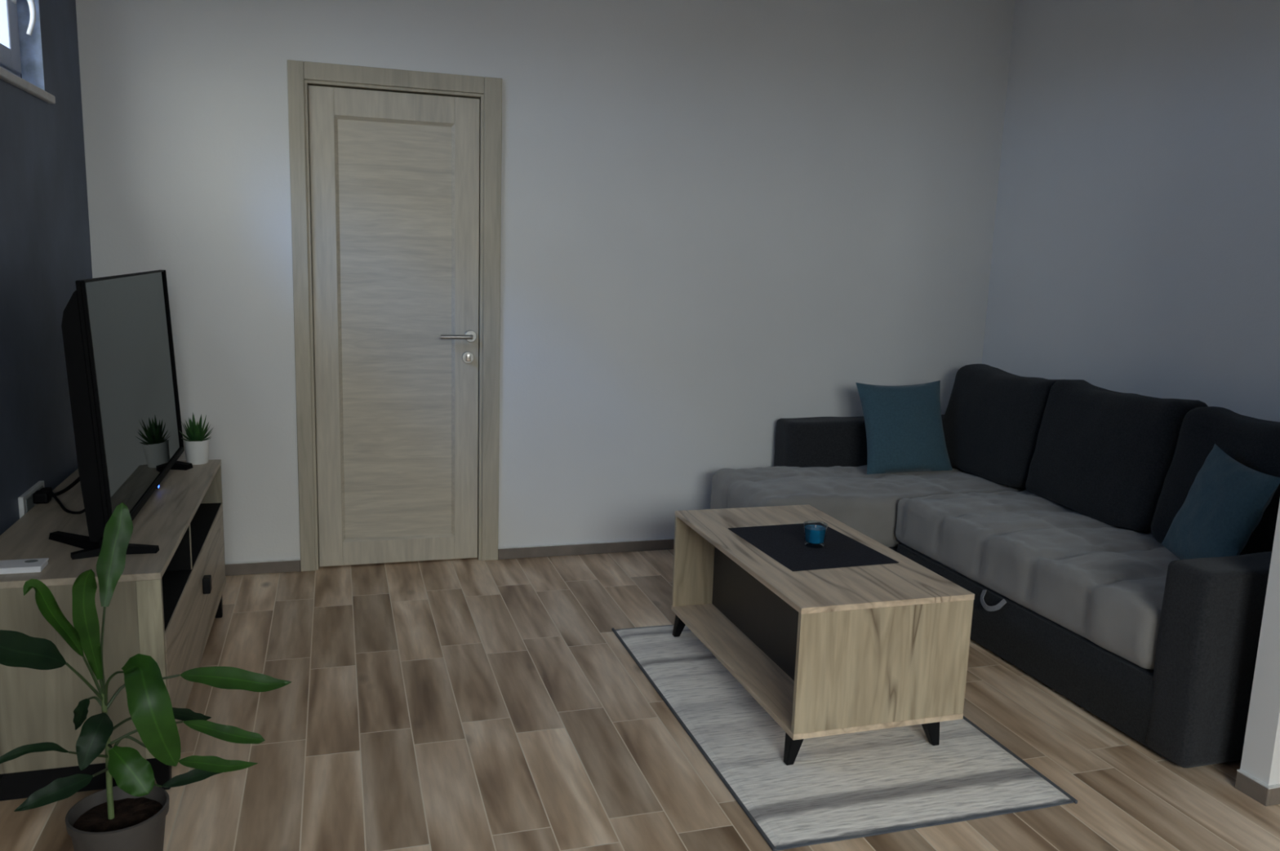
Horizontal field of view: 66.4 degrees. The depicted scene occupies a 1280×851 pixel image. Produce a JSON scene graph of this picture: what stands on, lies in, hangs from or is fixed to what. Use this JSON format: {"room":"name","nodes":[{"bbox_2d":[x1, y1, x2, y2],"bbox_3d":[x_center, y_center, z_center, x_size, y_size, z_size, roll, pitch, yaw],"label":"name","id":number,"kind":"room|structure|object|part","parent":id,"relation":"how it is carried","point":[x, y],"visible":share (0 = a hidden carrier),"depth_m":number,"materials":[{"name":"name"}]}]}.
{"room":"living room","nodes":[
{"label":"living room","id":0,"kind":"room"},
{"bbox_2d":[0,0,92,535],"bbox_3d":[-1.135,-0.109,0.414,0.150,2.720,6.984,-1,10,-17],"label":"wall","id":1,"kind":"structure","parent":0,"point":[45,242],"depth_m":3.09,"materials":[{"name":"grey paint"}]},
{"bbox_2d":[0,0,55,103],"bbox_3d":[-1.780,-1.247,2.497,0.143,0.623,1.390,-1,10,-17],"label":"window","id":2,"kind":"structure","parent":1,"relation":"in","point":[20,41],"depth_m":3.06,"materials":[{"name":"grey plastic"}]},
{"bbox_3d":[-1.822,-1.261,2.489,0.060,0.595,1.285,-1,10,-17],"label":"frame","id":3,"kind":"part","parent":2,"relation":"part of","materials":[{"name":"grey plastic"}]},
{"bbox_3d":[-1.806,-1.262,2.494,0.054,0.505,1.195,-1,10,-17],"label":"sash","id":4,"kind":"part","parent":2,"relation":"part of","materials":[{"name":"grey plastic"}]},
{"bbox_3d":[-1.914,-1.299,3.038,0.062,0.162,0.028,-1,10,-17],"label":"handle","id":5,"kind":"part","parent":2,"relation":"part of","materials":[{"name":"white plastic"}]},
{"bbox_3d":[-1.762,-0.954,2.556,0.083,0.026,1.390,-1,10,-17],"label":"sill","id":6,"kind":"part","parent":2,"relation":"part of","materials":[{"name":"stone"}]},
{"bbox_2d":[17,480,44,518],"bbox_3d":[-1.822,0.231,2.933,0.016,0.084,0.220,-1,10,-17],"label":"wall socket","id":7,"kind":"object","parent":1,"relation":"attached to","point":[25,502],"visible":0.48,"depth_m":2.87,"materials":[{"name":"white plastic"}]},
{"bbox_2d":[32,476,79,504],"bbox_3d":[-1.637,0.160,2.823,0.409,0.185,0.078,8,12,34],"label":"lead","id":8,"kind":"object","parent":7,"relation":"attached to","point":[39,497],"visible":0.75,"depth_m":2.90,"materials":[{"name":"black plastic"}]},
{"bbox_2d":[75,0,1015,563],"bbox_3d":[-0.188,-0.758,4.386,4.335,2.720,0.150,-1,10,-17],"label":"wall","id":9,"kind":"structure","parent":0,"point":[722,220],"depth_m":4.35,"materials":[{"name":"white paint"}]},
{"bbox_2d":[287,59,502,572],"bbox_3d":[-1.024,-0.420,4.160,0.840,2.075,0.199,-1,10,-17],"label":"door","id":10,"kind":"structure","parent":9,"relation":"in","point":[395,175],"depth_m":4.11,"materials":[{"name":"brown wood"}]},
{"bbox_3d":[-1.026,-0.374,4.135,0.476,1.770,0.011,-1,10,-17],"label":"panel","id":11,"kind":"part","parent":10,"relation":"part of","materials":[{"name":"brown wood"}]},
{"bbox_3d":[-0.773,-0.379,4.172,0.158,0.052,0.061,-1,10,-17],"label":"handle","id":12,"kind":"part","parent":10,"relation":"part of","materials":[{"name":"metal"}]},
{"bbox_2d":[225,537,674,576],"bbox_3d":[-0.208,0.569,4.536,4.035,0.054,0.011,-1,10,-17],"label":"baseboard","id":13,"kind":"structure","parent":9,"relation":"attached to","point":[597,548],"depth_m":4.46,"materials":[{"name":"wood"}]},
{"bbox_2d":[0,549,1279,850],"bbox_3d":[0.795,1.228,1.341,4.335,0.100,7.134,-1,10,-17],"label":"floor","id":14,"kind":"structure","parent":0,"point":[464,704],"depth_m":2.75,"materials":[{"name":"brown wood"}]},
{"bbox_2d":[0,459,226,801],"bbox_3d":[-1.567,0.527,2.970,0.474,0.575,1.342,-1,10,-17],"label":"tv stand","id":15,"kind":"object","parent":14,"relation":"on","point":[164,606],"visible":0.63,"depth_m":2.39,"materials":[{"name":"brown wood"}]},
{"bbox_2d":[0,558,48,574],"bbox_3d":[-1.514,0.338,2.336,0.162,0.016,0.069,-1,10,-17],"label":"box","id":16,"kind":"object","parent":15,"relation":"on","point":[37,565],"visible":1,"depth_m":2.33,"materials":[{"name":"white plastic"}]},
{"bbox_2d":[40,487,84,514],"bbox_3d":[-1.685,0.158,2.887,0.351,0.174,0.069,10,13,41],"label":"lead","id":17,"kind":"object","parent":15,"relation":"on","point":[55,498],"visible":0.44,"depth_m":2.88,"materials":[{"name":"black plastic"}]},
{"bbox_3d":[-1.382,0.601,2.339,0.451,0.460,0.015,-1,10,-17],"label":"panel","id":18,"kind":"part","parent":15,"relation":"part of","materials":[{"name":"brown wood"}]},
{"bbox_2d":[48,270,192,559],"bbox_3d":[-1.542,-0.113,2.975,0.291,0.687,1.258,-1,10,-17],"label":"television","id":19,"kind":"object","parent":15,"relation":"on","point":[117,331],"visible":0.84,"depth_m":2.68,"materials":[{"name":"black plastic"}]},
{"bbox_3d":[-1.523,-0.128,2.999,0.041,0.664,1.220,-1,10,-17],"label":"screen frame","id":20,"kind":"part","parent":19,"relation":"part of","materials":[{"name":"black plastic"}]},
{"bbox_3d":[-1.212,0.868,2.465,0.051,0.098,0.051,-1,10,-17],"label":"leg","id":21,"kind":"part","parent":15,"relation":"part of","materials":[{"name":"black plastic"}]},
{"bbox_2d":[161,502,221,631],"bbox_3d":[-1.574,0.411,2.947,0.444,0.017,1.307,-1,10,-17],"label":"shelf","id":22,"kind":"object","parent":15,"relation":"attached to","point":[177,580],"depth_m":2.87,"materials":[{"name":"beige wood"}]},
{"bbox_3d":[-1.371,0.555,3.037,0.018,0.312,1.303,-1,10,-17],"label":"flap door","id":23,"kind":"part","parent":15,"relation":"part of","materials":[{"name":"brown wood"}]},
{"bbox_2d":[183,438,209,465],"bbox_3d":[-1.604,0.093,3.540,0.086,0.087,0.086,-1,10,-17],"label":"pot","id":24,"kind":"object","parent":15,"relation":"on","point":[197,450],"depth_m":3.51,"materials":[{"name":"white ceramic"}]},
{"bbox_2d":[181,412,213,465],"bbox_3d":[-1.602,0.044,3.532,0.117,0.185,0.112,-1,10,-17],"label":"potted succulent","id":25,"kind":"object","parent":15,"relation":"on","point":[197,444],"visible":0.99,"depth_m":3.51,"materials":[{"name":"green plant"}]},
{"bbox_3d":[-1.366,0.502,3.085,0.022,0.050,0.045,-1,10,-17],"label":"handle","id":26,"kind":"part","parent":15,"relation":"part of","materials":[{"name":"black wood"}]},
{"bbox_3d":[-1.772,0.375,3.583,0.451,0.460,0.017,-1,10,-17],"label":"panel","id":27,"kind":"part","parent":15,"relation":"part of","materials":[{"name":"brown wood"}]},
{"bbox_3d":[-1.568,0.661,3.602,0.051,0.098,0.051,-1,10,-17],"label":"leg","id":28,"kind":"part","parent":15,"relation":"part of","materials":[{"name":"black wood"}]},
{"bbox_2d":[0,502,291,850],"bbox_3d":[-1.021,0.586,1.978,0.318,0.832,0.557,5,10,19],"label":"potted houseplant","id":29,"kind":"object","parent":14,"relation":"on","point":[130,815],"visible":1,"depth_m":1.95,"materials":[{"name":"green plant"}]},
{"bbox_3d":[-1.091,0.679,2.005,0.013,0.293,0.012,-1,10,-17],"label":"stem","id":30,"kind":"part","parent":29,"relation":"part of","materials":[{"name":"green plant"}]},
{"bbox_3d":[-1.086,0.891,2.045,0.191,0.202,0.191,-1,10,-17],"label":"pot","id":31,"kind":"part","parent":29,"relation":"part of","materials":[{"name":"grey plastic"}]},
{"bbox_2d":[612,624,1077,850],"bbox_3d":[0.517,0.865,3.076,0.864,0.011,1.417,-1,10,-17],"label":"rug","id":32,"kind":"object","parent":14,"relation":"on","point":[843,787],"visible":0.63,"depth_m":2.67,"materials":[{"name":"grey fabric"}]},
{"bbox_2d":[671,504,974,765],"bbox_3d":[0.520,0.613,3.151,0.534,0.458,1.010,-1,10,-17],"label":"coffee table","id":33,"kind":"object","parent":32,"relation":"on","point":[834,651],"visible":1,"depth_m":2.75,"materials":[{"name":"brown wood"}]},
{"bbox_3d":[0.149,0.723,3.539,0.053,0.086,0.042,-1,10,-17],"label":"leg","id":34,"kind":"part","parent":33,"relation":"part of","materials":[{"name":"black wood"}]},
{"bbox_3d":[0.376,0.486,3.611,0.530,0.338,0.016,-1,10,-17],"label":"panel","id":35,"kind":"part","parent":33,"relation":"part of","materials":[{"name":"brown wood"}]},
{"bbox_3d":[0.422,0.573,3.114,0.017,0.338,0.976,-1,10,-17],"label":"panel","id":36,"kind":"part","parent":33,"relation":"part of","materials":[{"name":"black laminate"}]},
{"bbox_3d":[0.419,0.880,2.679,0.053,0.086,0.042,-1,10,-17],"label":"leg","id":37,"kind":"part","parent":33,"relation":"part of","materials":[{"name":"black plastic"}]},
{"bbox_2d":[728,522,898,571],"bbox_3d":[0.543,0.383,3.136,0.376,0.003,0.477,-1,10,-17],"label":"placemat","id":38,"kind":"object","parent":33,"relation":"on","point":[787,544],"visible":1,"depth_m":3.09,"materials":[{"name":"grey fabric"}]},
{"bbox_2d":[804,524,826,544],"bbox_3d":[0.557,0.348,3.115,0.077,0.073,0.077,-1,10,-17],"label":"candle","id":39,"kind":"object","parent":38,"relation":"on","point":[814,534],"visible":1,"depth_m":3.09,"materials":[{"name":"blue wax"}]},
{"bbox_3d":[0.668,0.655,2.678,0.530,0.338,0.016,-1,10,-17],"label":"panel","id":40,"kind":"part","parent":33,"relation":"part of","materials":[{"name":"brown wood"}]},
{"bbox_3d":[0.828,0.872,2.805,0.056,0.086,0.047,-1,10,-17],"label":"leg","id":41,"kind":"part","parent":33,"relation":"part of","materials":[{"name":"black plastic"}]},
{"bbox_2d":[710,364,1279,768],"bbox_3d":[1.322,0.317,3.734,1.528,0.921,2.282,-1,10,-17],"label":"sofa","id":42,"kind":"object","parent":14,"relation":"on","point":[1058,503],"visible":0.89,"depth_m":3.47,"materials":[{"name":"grey fabric"}]},
{"bbox_3d":[1.169,0.178,4.783,1.071,0.439,0.172,-1,10,-17],"label":"armrest","id":43,"kind":"part","parent":42,"relation":"part of","materials":[{"name":"grey fabric"}]},
{"bbox_2d":[710,465,1026,547],"bbox_3d":[1.019,0.345,4.368,1.324,0.265,0.575,-1,10,-17],"label":"cushion","id":44,"kind":"object","parent":42,"relation":"on","point":[867,504],"depth_m":4.18,"materials":[{"name":"grey fabric"}]},
{"bbox_2d":[855,380,952,474],"bbox_3d":[1.218,0.005,4.498,0.428,0.409,0.206,-1,10,-17],"label":"throw pillow","id":45,"kind":"object","parent":42,"relation":"on","point":[904,431],"visible":1,"depth_m":4.45,"materials":[{"name":"teal fabric"}]},
{"bbox_2d":[942,364,1060,488],"bbox_3d":[1.635,-0.008,4.455,0.288,0.488,0.654,-1,10,-17],"label":"cushion","id":46,"kind":"object","parent":42,"relation":"on","point":[992,420],"depth_m":4.33,"materials":[{"name":"grey fabric"}]},
{"bbox_2d":[895,489,1180,670],"bbox_3d":[1.594,0.486,3.534,0.723,0.221,1.370,-1,10,-17],"label":"seat cushion","id":47,"kind":"object","parent":42,"relation":"on","point":[1095,580],"depth_m":3.38,"materials":[{"name":"grey fabric"}]},
{"bbox_2d":[1025,379,1208,532],"bbox_3d":[1.831,0.105,3.823,0.293,0.500,0.685,-1,10,-17],"label":"cushion","id":48,"kind":"object","parent":42,"relation":"on","point":[1101,457],"depth_m":3.71,"materials":[{"name":"grey fabric"}]},
{"bbox_3d":[1.890,0.656,2.846,0.851,0.573,0.161,-1,10,-17],"label":"armrest","id":49,"kind":"part","parent":42,"relation":"part of","materials":[{"name":"grey fabric"}]},
{"bbox_2d":[1151,406,1279,555],"bbox_3d":[2.022,0.221,3.215,0.288,0.494,0.612,-1,10,-17],"label":"cushion","id":50,"kind":"object","parent":42,"relation":"on","point":[1254,443],"depth_m":3.32,"materials":[{"name":"grey fabric"}]},
{"bbox_2d":[1160,444,1279,559],"bbox_3d":[1.794,0.274,3.040,0.150,0.384,0.400,2,10,2],"label":"throw pillow","id":51,"kind":"object","parent":42,"relation":"on","point":[1227,500],"visible":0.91,"depth_m":2.98,"materials":[{"name":"teal fabric"}]},
{"bbox_2d":[982,0,1279,422],"bbox_3d":[2.862,-0.188,1.651,0.150,2.720,6.984,-1,10,-17],"label":"wall","id":52,"kind":"structure","parent":0,"point":[1135,250],"depth_m":3.97,"materials":[{"name":"white paint"}]},
{"bbox_2d":[1240,501,1279,785],"bbox_3d":[2.076,-0.360,2.502,0.840,2.720,0.085,-1,10,-17],"label":"wall partition","id":53,"kind":"structure","parent":0,"point":[1260,757],"depth_m":2.56,"materials":[{"name":"white paint"}]},
{"bbox_2d":[1235,769,1279,806],"bbox_3d":[2.029,0.955,2.720,0.851,0.054,0.096,-1,10,-17],"label":"baseboard","id":54,"kind":"structure","parent":53,"relation":"attached to","point":[1266,795],"depth_m":2.58,"materials":[{"name":"brown wood"}]}
]}

